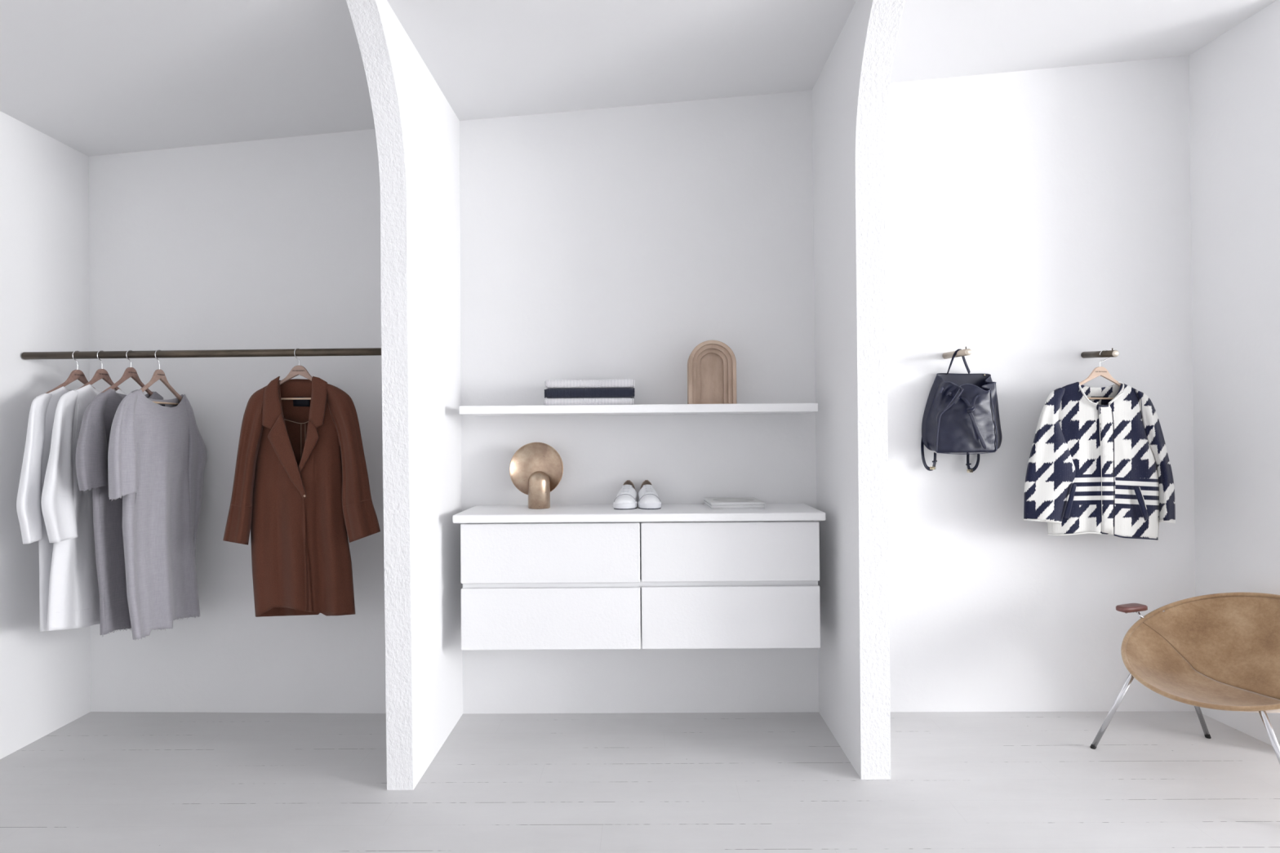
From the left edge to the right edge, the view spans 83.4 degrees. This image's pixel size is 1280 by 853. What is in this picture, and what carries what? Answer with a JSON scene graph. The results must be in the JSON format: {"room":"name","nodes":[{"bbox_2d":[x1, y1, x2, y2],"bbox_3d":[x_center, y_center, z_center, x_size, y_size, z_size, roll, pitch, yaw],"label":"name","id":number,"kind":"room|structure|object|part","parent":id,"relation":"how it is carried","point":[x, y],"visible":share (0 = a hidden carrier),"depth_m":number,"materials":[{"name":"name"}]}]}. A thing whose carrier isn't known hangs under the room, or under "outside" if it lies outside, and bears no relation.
{"room":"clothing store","nodes":[
{"label":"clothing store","id":0,"kind":"room"},
{"bbox_2d":[0,111,90,759],"bbox_3d":[-2.621,-0.302,-0.181,0.181,3.220,7.202,0,-1,0],"label":"wall","id":1,"kind":"structure","parent":0,"point":[45,676],"depth_m":3.03,"materials":[{"name":"white paint"}]},
{"bbox_2d":[40,384,127,631],"bbox_3d":[-2.223,0.339,2.937,0.114,1.019,0.577,0,-1,0],"label":"dress","id":2,"kind":"object","parent":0,"point":[73,597],"visible":0.44,"depth_m":2.75,"materials":[{"name":"white fabric"}]},
{"bbox_2d":[346,0,462,790],"bbox_3d":[-0.872,-0.075,2.646,0.098,2.781,1.441,0,-1,0],"label":"wall","id":3,"kind":"structure","parent":0,"point":[417,129],"depth_m":2.65,"materials":[{"name":"white paint"}]},
{"bbox_2d":[21,347,381,359],"bbox_3d":[-1.735,-0.302,2.974,1.633,0.036,0.031,0,-1,0],"label":"rail","id":4,"kind":"object","parent":3,"relation":"attached to","point":[366,351],"visible":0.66,"depth_m":2.96,"materials":[{"name":"brown metal"}]},
{"bbox_2d":[45,350,94,393],"bbox_3d":[-2.330,-0.202,2.977,0.013,0.225,0.399,0,-1,0],"label":"hanger","id":5,"kind":"object","parent":4,"relation":"hanging from","point":[77,374],"visible":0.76,"depth_m":2.96,"materials":[{"name":"brown wood"}]},
{"bbox_2d":[16,386,71,631],"bbox_3d":[-2.322,0.343,2.940,0.089,1.010,0.542,0,-1,0],"label":"dress","id":6,"kind":"object","parent":5,"relation":"hanging from","point":[43,406],"visible":0.3,"depth_m":2.75,"materials":[{"name":"white fabric"}]},
{"bbox_2d":[75,350,122,391],"bbox_3d":[-2.228,-0.205,2.976,0.013,0.223,0.399,0,-1,-1],"label":"hanger","id":7,"kind":"object","parent":4,"relation":"hanging from","point":[101,373],"visible":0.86,"depth_m":2.97,"materials":[{"name":"brown wood"}]},
{"bbox_2d":[101,350,153,395],"bbox_3d":[-2.109,-0.209,2.975,0.014,0.217,0.399,0,-1,-3],"label":"hanger","id":8,"kind":"object","parent":4,"relation":"hanging from","point":[129,372],"visible":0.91,"depth_m":2.96,"materials":[{"name":"brown wood"}]},
{"bbox_2d":[75,388,163,636],"bbox_3d":[-2.097,0.349,2.930,0.098,1.009,0.572,0,-1,-5],"label":"dress","id":9,"kind":"object","parent":8,"relation":"hanging from","point":[92,445],"visible":0.45,"depth_m":2.78,"materials":[{"name":"grey fabric"}]},
{"bbox_2d":[140,349,182,404],"bbox_3d":[-1.990,-0.205,2.975,0.014,0.228,0.399,0,-1,-4],"label":"hanger","id":10,"kind":"object","parent":4,"relation":"hanging from","point":[159,374],"visible":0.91,"depth_m":2.98,"materials":[{"name":"brown wood"}]},
{"bbox_2d":[107,389,206,640],"bbox_3d":[-1.976,0.357,2.964,0.122,1.006,0.686,0,-1,-5],"label":"dress","id":11,"kind":"object","parent":10,"relation":"hanging from","point":[157,453],"visible":1,"depth_m":2.88,"materials":[{"name":"grey fabric"}]},
{"bbox_2d":[279,347,312,399],"bbox_3d":[-1.410,-0.216,2.971,0.399,0.218,0.043,0,-1,0],"label":"hanger","id":12,"kind":"object","parent":4,"relation":"hanging from","point":[295,371],"visible":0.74,"depth_m":2.97,"materials":[{"name":"brown wood"}]},
{"bbox_2d":[222,376,380,617],"bbox_3d":[-1.389,0.293,2.944,0.672,1.002,0.172,0,-1,0],"label":"overcoat","id":13,"kind":"object","parent":12,"relation":"hanging from","point":[301,486],"visible":1,"depth_m":2.92,"materials":[{"name":"brown fabric"}]},
{"bbox_2d":[0,0,1276,156],"bbox_3d":[3.885,-1.740,-0.255,13.600,0.950,7.500,0,-1,0],"label":"ceiling","id":14,"kind":"structure","parent":0,"point":[96,77],"depth_m":2.81,"materials":[{"name":"white paint"}]},
{"bbox_2d":[0,711,1279,852],"bbox_3d":[3.933,1.287,-0.288,13.550,0.100,7.500,0,-1,0],"label":"floor","id":15,"kind":"structure","parent":0,"point":[100,782],"depth_m":2.58,"materials":[{"name":"white wood"}]},
{"bbox_2d":[1089,592,1279,764],"bbox_3d":[2.175,0.967,2.631,0.633,0.638,0.790,0,-1,-14],"label":"lounge chair","id":16,"kind":"object","parent":15,"relation":"on","point":[1219,651],"visible":1,"depth_m":2.81,"materials":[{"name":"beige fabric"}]},
{"bbox_3d":[1.842,1.107,2.798,0.018,0.344,0.176,0,-1,-22],"label":"leg","id":17,"kind":"part","parent":16,"relation":"part of","materials":[{"name":"silver metal"}]},
{"bbox_3d":[2.029,0.750,2.969,0.132,0.021,0.061,0,-1,-20],"label":"armrest","id":18,"kind":"part","parent":16,"relation":"part of","materials":[{"name":"brown leather"}]},
{"bbox_3d":[2.252,1.017,2.969,0.189,0.518,0.018,0,-1,3],"label":"leg","id":19,"kind":"part","parent":16,"relation":"part of","materials":[{"name":"silver metal"}]},
{"bbox_3d":[2.079,0.900,2.597,0.414,0.204,0.696,0,-1,-20],"label":"seat","id":20,"kind":"part","parent":16,"relation":"part of","materials":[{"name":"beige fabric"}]},
{"bbox_3d":[2.325,0.821,2.690,0.296,0.333,0.695,0,-1,-20],"label":"backrest","id":21,"kind":"part","parent":16,"relation":"part of","materials":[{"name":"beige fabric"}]},
{"bbox_3d":[2.067,1.096,2.303,0.018,0.349,0.127,0,-1,-43],"label":"leg","id":22,"kind":"part","parent":16,"relation":"part of","materials":[{"name":"silver metal"}]},
{"bbox_2d":[88,55,1195,714],"bbox_3d":[-0.035,-0.284,3.369,5.368,3.220,0.179,0,-1,1],"label":"wall","id":23,"kind":"structure","parent":0,"point":[1037,220],"depth_m":3.29,"materials":[{"name":"white paint"}]},
{"bbox_2d":[458,403,817,416],"bbox_3d":[-0.006,-0.073,3.139,1.497,0.036,0.295,0,-1,0],"label":"wall shelf","id":24,"kind":"object","parent":23,"relation":"attached to","point":[744,408],"visible":1,"depth_m":2.99,"materials":[{"name":"white paint"}]},
{"bbox_2d":[543,397,633,404],"bbox_3d":[-0.218,-0.104,3.145,0.382,0.031,0.227,0,-1,0],"label":"sweater","id":25,"kind":"object","parent":24,"relation":"on","point":[595,401],"visible":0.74,"depth_m":3.04,"materials":[{"name":"white fabric"}]},
{"bbox_2d":[544,387,635,398],"bbox_3d":[-0.214,-0.142,3.139,0.384,0.043,0.220,0,-1,0],"label":"sweater","id":26,"kind":"object","parent":25,"relation":"on","point":[553,393],"visible":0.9,"depth_m":3.03,"materials":[{"name":"black fabric"}]},
{"bbox_2d":[544,378,635,388],"bbox_3d":[-0.213,-0.182,3.136,0.382,0.037,0.204,0,-1,0],"label":"sweater","id":27,"kind":"object","parent":26,"relation":"on","point":[618,383],"visible":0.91,"depth_m":3.04,"materials":[{"name":"white fabric"}]},
{"bbox_2d":[687,340,737,404],"bbox_3d":[0.309,-0.231,3.106,0.205,0.275,0.090,0,-1,0],"label":"sculpture","id":28,"kind":"object","parent":24,"relation":"on","point":[712,364],"visible":0.98,"depth_m":3.09,"materials":[{"name":"beige wood"}]},
{"bbox_2d":[460,520,820,650],"bbox_3d":[0.001,0.648,3.095,1.459,0.516,0.364,0,-1,0],"label":"drawer cabinet","id":29,"kind":"object","parent":23,"relation":"attached to","point":[649,584],"visible":0.96,"depth_m":2.91,"materials":[{"name":"white paint"}]},
{"bbox_3d":[-0.365,0.516,2.928,0.730,0.243,0.022,0,-1,0],"label":"drawer","id":30,"kind":"part","parent":29,"relation":"part of","materials":[{"name":"white paint"}]},
{"bbox_3d":[-0.363,0.782,2.925,0.730,0.250,0.022,0,-1,0],"label":"drawer","id":31,"kind":"part","parent":29,"relation":"part of","materials":[{"name":"white paint"}]},
{"bbox_2d":[452,503,825,523],"bbox_3d":[-0.003,0.370,3.083,1.502,0.034,0.394,0,-1,0],"label":"countertop","id":32,"kind":"structure","parent":29,"relation":"on","point":[692,512],"depth_m":2.89,"materials":[{"name":"white paint"}]},
{"bbox_2d":[509,442,563,509],"bbox_3d":[-0.458,0.213,3.158,0.239,0.288,0.116,0,-1,0],"label":"table lamp","id":33,"kind":"object","parent":32,"relation":"on","point":[535,468],"visible":1,"depth_m":3.19,"materials":[{"name":"gold metal"}]},
{"bbox_2d":[613,480,637,509],"bbox_3d":[-0.063,0.298,3.158,0.105,0.113,0.215,0,-1,0],"label":"sneaker","id":34,"kind":"object","parent":32,"relation":"on","point":[625,499],"visible":1,"depth_m":3.09,"materials":[{"name":"grey leather"}]},
{"bbox_2d":[637,480,661,509],"bbox_3d":[0.041,0.297,3.157,0.103,0.113,0.215,0,-1,0],"label":"sneaker","id":35,"kind":"object","parent":32,"relation":"on","point":[649,499],"visible":1,"depth_m":3.09,"materials":[{"name":"grey leather"}]},
{"bbox_2d":[704,503,764,509],"bbox_3d":[0.407,0.348,3.141,0.235,0.006,0.237,0,-1,0],"label":"magazine","id":36,"kind":"object","parent":32,"relation":"on","point":[704,504],"visible":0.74,"depth_m":3.02,"materials":[{"name":"paper"}]},
{"bbox_2d":[704,502,764,508],"bbox_3d":[0.407,0.342,3.140,0.236,0.006,0.238,0,-1,0],"label":"magazine","id":37,"kind":"object","parent":36,"relation":"on","point":[704,502],"visible":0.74,"depth_m":3.02,"materials":[{"name":"paper"}]},
{"bbox_2d":[703,501,764,506],"bbox_3d":[0.407,0.336,3.140,0.236,0.006,0.238,0,-1,0],"label":"magazine","id":38,"kind":"object","parent":37,"relation":"on","point":[704,501],"visible":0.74,"depth_m":3.02,"materials":[{"name":"paper"}]},
{"bbox_2d":[703,498,764,505],"bbox_3d":[0.407,0.330,3.140,0.234,0.006,0.238,0,-1,0],"label":"magazine","id":39,"kind":"object","parent":38,"relation":"on","point":[704,499],"visible":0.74,"depth_m":3.02,"materials":[{"name":"paper"}]},
{"bbox_2d":[704,497,764,503],"bbox_3d":[0.408,0.324,3.140,0.236,0.006,0.238,0,-1,0],"label":"magazine","id":40,"kind":"object","parent":39,"relation":"on","point":[730,500],"visible":1,"depth_m":3.10,"materials":[{"name":"paper"}]},
{"bbox_3d":[0.367,0.509,2.924,0.724,0.241,0.022,0,-1,0],"label":"drawer","id":41,"kind":"part","parent":29,"relation":"part of","materials":[{"name":"white paint"}]},
{"bbox_3d":[0.369,0.775,2.921,0.724,0.252,0.022,0,-1,0],"label":"drawer","id":42,"kind":"part","parent":29,"relation":"part of","materials":[{"name":"white paint"}]},
{"bbox_2d":[942,346,971,359],"bbox_3d":[1.392,-0.320,3.159,0.029,0.039,0.231,0,-1,0],"label":"peg","id":43,"kind":"object","parent":23,"relation":"attached to","point":[966,352],"visible":0.98,"depth_m":3.11,"materials":[{"name":"brown metal"}]},
{"bbox_2d":[920,348,1001,472],"bbox_3d":[1.448,-0.066,3.161,0.368,0.542,0.205,0,-1,0],"label":"backpack","id":44,"kind":"object","parent":23,"relation":"attached to","point":[961,415],"visible":1,"depth_m":3.12,"materials":[{"name":"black leather"}]},
{"bbox_3d":[1.407,-0.286,3.203,0.088,0.101,0.176,-1,-1,36],"label":"handle","id":45,"kind":"part","parent":44,"relation":"part of","materials":[{"name":"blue leather"}]},
{"bbox_2d":[1080,347,1119,358],"bbox_3d":[2.016,-0.317,3.153,0.029,0.048,0.228,0,-1,2],"label":"peg","id":46,"kind":"object","parent":23,"relation":"attached to","point":[1108,353],"visible":0.99,"depth_m":3.13,"materials":[{"name":"brown metal"}]},
{"bbox_2d":[812,0,905,779],"bbox_3d":[0.852,-0.144,2.672,0.111,2.893,1.370,0,-1,0],"label":"wall","id":47,"kind":"structure","parent":0,"point":[851,92],"depth_m":2.67,"materials":[{"name":"white paint"}]},
{"bbox_2d":[1023,381,1175,540],"bbox_3d":[1.980,0.147,3.094,0.699,0.686,0.129,0,-1,-5],"label":"jacket","id":48,"kind":"object","parent":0,"point":[1095,466],"visible":1,"depth_m":3.06,"materials":[{"name":"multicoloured fabric"}]},
{"bbox_3d":[1.722,0.403,3.071,0.176,0.026,0.095,0,-1,0],"label":"cuff trim","id":49,"kind":"part","parent":48,"relation":"part of","materials":[{"name":"white fabric"}]},
{"bbox_3d":[1.853,0.457,3.061,0.206,0.018,0.024,-1,-1,14],"label":"hem trim","id":50,"kind":"part","parent":48,"relation":"part of","materials":[{"name":"white fabric"}]},
{"bbox_3d":[1.914,-0.143,3.079,0.054,0.105,0.060,0,-1,0],"label":"neck trim","id":51,"kind":"part","parent":48,"relation":"part of","materials":[{"name":"white fabric"}]},
{"bbox_3d":[2.038,-0.144,3.079,0.097,0.100,0.060,0,-1,0],"label":"neck trim","id":52,"kind":"part","parent":48,"relation":"part of","materials":[{"name":"white fabric"}]},
{"bbox_3d":[2.033,-0.122,3.062,0.079,0.053,0.012,0,-1,-18],"label":"neck trim","id":53,"kind":"part","parent":48,"relation":"part of","materials":[{"name":"white fabric"}]},
{"bbox_3d":[2.121,0.473,3.062,0.225,0.034,0.022,0,-1,-13],"label":"hem trim","id":54,"kind":"part","parent":48,"relation":"part of","materials":[{"name":"blue"}]},
{"bbox_3d":[2.276,0.409,3.102,0.056,0.027,0.118,-1,-1,43],"label":"cuff trim","id":55,"kind":"part","parent":48,"relation":"part of","materials":[{"name":"white fabric"}]},
{"bbox_2d":[1079,349,1120,399],"bbox_3d":[1.990,-0.221,3.110,0.399,0.223,0.013,0,-1,0],"label":"hanger","id":56,"kind":"object","parent":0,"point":[1102,371],"visible":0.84,"depth_m":3.10,"materials":[{"name":"brown wood"}]},
{"bbox_2d":[1188,0,1279,746],"bbox_3d":[2.616,-0.307,3.112,0.211,3.220,0.665,0,-1,-4],"label":"wall","id":57,"kind":"structure","parent":0,"point":[1234,77],"depth_m":3.03,"materials":[{"name":"white paint"}]}
]}

